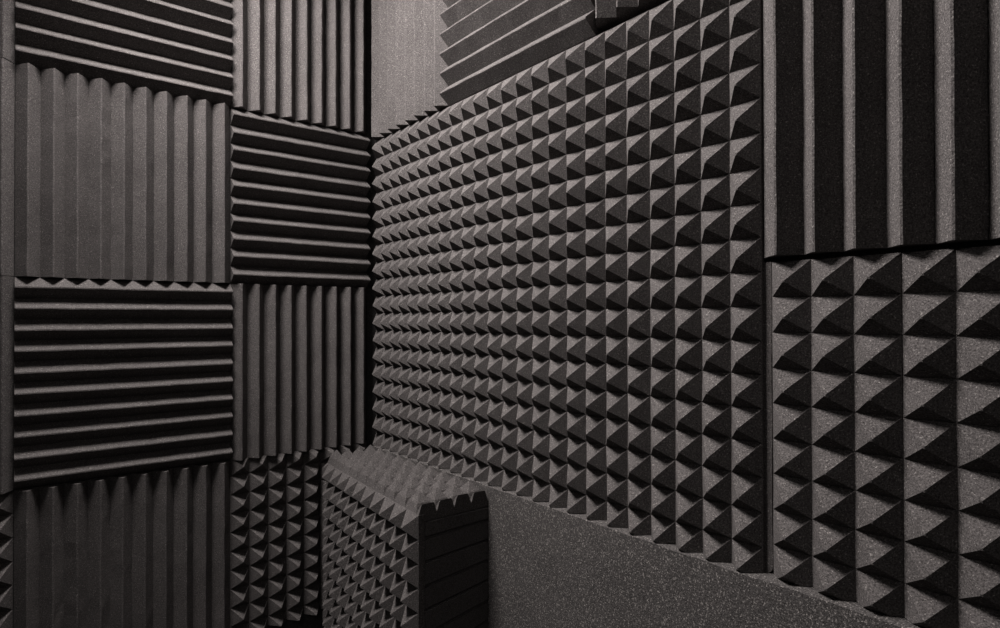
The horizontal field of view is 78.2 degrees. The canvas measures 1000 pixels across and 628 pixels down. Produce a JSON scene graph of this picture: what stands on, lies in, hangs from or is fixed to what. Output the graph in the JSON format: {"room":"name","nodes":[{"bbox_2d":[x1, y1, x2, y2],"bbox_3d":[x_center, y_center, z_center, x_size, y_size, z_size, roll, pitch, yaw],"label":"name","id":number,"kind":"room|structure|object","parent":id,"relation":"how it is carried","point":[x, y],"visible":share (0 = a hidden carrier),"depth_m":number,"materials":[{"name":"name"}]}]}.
{"room":"studio","nodes":[
{"label":"studio","id":0,"kind":"room"},
{"bbox_2d":[13,0,376,627],"bbox_3d":[-1.456,-0.066,1.293,2.600,2.600,0.120,0,-1,-39],"label":"wall","id":1,"kind":"structure","parent":0,"point":[306,621],"depth_m":2.04,"materials":[{"name":"paint"}]},
{"bbox_2d":[0,490,12,627],"bbox_3d":[-1.322,0.661,1.285,0.479,0.499,0.050,0,-1,-39],"label":"panel","id":2,"kind":"object","parent":1,"relation":"attached to","point":[6,499],"visible":1,"depth_m":1.43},
{"bbox_2d":[0,276,13,493],"bbox_3d":[-1.323,0.161,1.288,0.479,0.499,0.052,0,-1,-39],"label":"panel","id":3,"kind":"object","parent":1,"relation":"attached to","point":[6,282],"visible":1,"depth_m":1.42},
{"bbox_2d":[0,57,14,276],"bbox_3d":[-1.324,-0.339,1.292,0.479,0.499,0.051,0,-1,-39],"label":"panel","id":4,"kind":"object","parent":1,"relation":"attached to","point":[7,68],"visible":0.98,"depth_m":1.42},
{"bbox_2d":[0,0,14,63],"bbox_3d":[-1.325,-0.838,1.295,0.479,0.499,0.051,0,-1,-39],"label":"panel","id":5,"kind":"object","parent":1,"relation":"attached to","point":[7,7],"visible":0.94,"depth_m":1.42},
{"bbox_2d":[13,460,229,627],"bbox_3d":[-0.947,0.663,1.585,0.480,0.499,0.052,0,-1,-39],"label":"panel","id":6,"kind":"object","parent":1,"relation":"attached to","point":[147,549],"visible":0.97,"depth_m":1.57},
{"bbox_2d":[15,63,229,283],"bbox_3d":[-0.949,-0.337,1.593,0.480,0.499,0.051,0,-1,-39],"label":"panel","id":7,"kind":"object","parent":1,"relation":"attached to","point":[118,181],"visible":1,"depth_m":1.56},
{"bbox_2d":[14,277,232,488],"bbox_3d":[-0.948,0.163,1.589,0.480,0.499,0.051,0,-1,-39],"label":"panel","id":8,"kind":"object","parent":1,"relation":"attached to","point":[112,377],"visible":1,"depth_m":1.56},
{"bbox_2d":[15,0,232,106],"bbox_3d":[-0.950,-0.837,1.596,0.480,0.499,0.052,0,-1,-39],"label":"panel","id":9,"kind":"object","parent":1,"relation":"attached to","point":[176,47],"visible":0.96,"depth_m":1.59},
{"bbox_2d":[230,283,365,460],"bbox_3d":[-0.596,0.164,1.871,0.420,0.499,0.051,0,-1,-39],"label":"panel","id":10,"kind":"object","parent":1,"relation":"attached to","point":[298,353],"visible":0.98,"depth_m":1.85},
{"bbox_2d":[230,0,365,134],"bbox_3d":[-0.599,-0.836,1.879,0.420,0.499,0.051,0,-1,-39],"label":"panel","id":11,"kind":"object","parent":1,"relation":"attached to","point":[304,61],"visible":0.93,"depth_m":1.86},
{"bbox_2d":[230,441,366,627],"bbox_3d":[-0.596,0.664,1.868,0.420,0.499,0.051,0,-1,-39],"label":"panel","id":12,"kind":"object","parent":1,"relation":"attached to","point":[277,572],"visible":0.59,"depth_m":1.81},
{"bbox_2d":[229,108,370,287],"bbox_3d":[-0.598,-0.336,1.875,0.420,0.499,0.051,0,-1,-39],"label":"panel","id":13,"kind":"object","parent":1,"relation":"attached to","point":[299,203],"visible":0.98,"depth_m":1.85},
{"bbox_2d":[603,0,999,261],"bbox_3d":[0.527,-0.073,0.994,0.120,2.600,3.070,0,-1,-39],"label":"wall","id":14,"kind":"structure","parent":0,"point":[987,243],"depth_m":0.88,"materials":[{"name":"paint"}]},
{"bbox_2d":[371,0,448,140],"bbox_3d":[-0.278,-0.822,1.860,0.055,0.499,0.422,0,-1,-39],"label":"panel","id":15,"kind":"object","parent":14,"relation":"attached to","point":[407,82],"visible":0.91,"depth_m":1.82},
{"bbox_2d":[439,0,602,105],"bbox_3d":[0.025,-0.825,1.483,0.055,0.500,0.541,0,-1,-39],"label":"panel","id":16,"kind":"object","parent":14,"relation":"attached to","point":[489,42],"visible":0.89,"depth_m":1.49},
{"bbox_2d":[372,0,773,572],"bbox_3d":[0.010,-0.076,1.498,0.054,0.992,1.332,0,-1,-39],"label":"panel","id":17,"kind":"object","parent":14,"relation":"attached to","point":[572,288],"visible":0.99,"depth_m":1.25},
{"bbox_2d":[595,0,666,30],"bbox_3d":[0.364,-0.836,1.061,0.055,0.485,0.539,0,-1,-39],"label":"panel","id":18,"kind":"object","parent":14,"relation":"attached to","point":[608,13],"visible":1,"depth_m":1.23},
{"bbox_2d":[372,446,923,627],"bbox_3d":[0.510,0.819,0.874,0.052,0.814,2.877,0,-1,-39],"label":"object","id":19,"kind":"structure","parent":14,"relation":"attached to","point":[549,567],"depth_m":1.20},
{"bbox_2d":[772,253,904,616],"bbox_3d":[0.488,0.164,0.905,0.050,0.494,0.182,0,-1,-39],"label":"panel","id":20,"kind":"object","parent":14,"relation":"attached to","point":[838,445],"visible":0.98,"depth_m":0.89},
{"bbox_2d":[763,0,999,258],"bbox_3d":[0.582,-0.336,0.789,0.052,0.487,0.518,0,-1,-39],"label":"panel","id":21,"kind":"object","parent":14,"relation":"attached to","point":[881,118],"visible":1,"depth_m":0.86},
{"bbox_2d":[902,245,999,627],"bbox_3d":[0.716,0.162,0.622,0.050,0.494,0.544,0,-1,-39],"label":"panel","id":22,"kind":"object","parent":14,"relation":"attached to","point":[951,297],"visible":1,"depth_m":0.79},
{"bbox_3d":[-0.483,1.274,0.171,2.720,0.100,3.070,0,-1,-39],"label":"floor","id":23,"kind":"structure","parent":0,"visible":0},
{"bbox_2d":[322,445,487,627],"bbox_3d":[-0.309,0.822,1.670,0.226,0.822,0.614,0,-1,-39],"label":"box","id":24,"kind":"object","parent":23,"relation":"on","point":[405,544],"visible":1,"depth_m":1.50,"materials":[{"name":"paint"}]}
]}

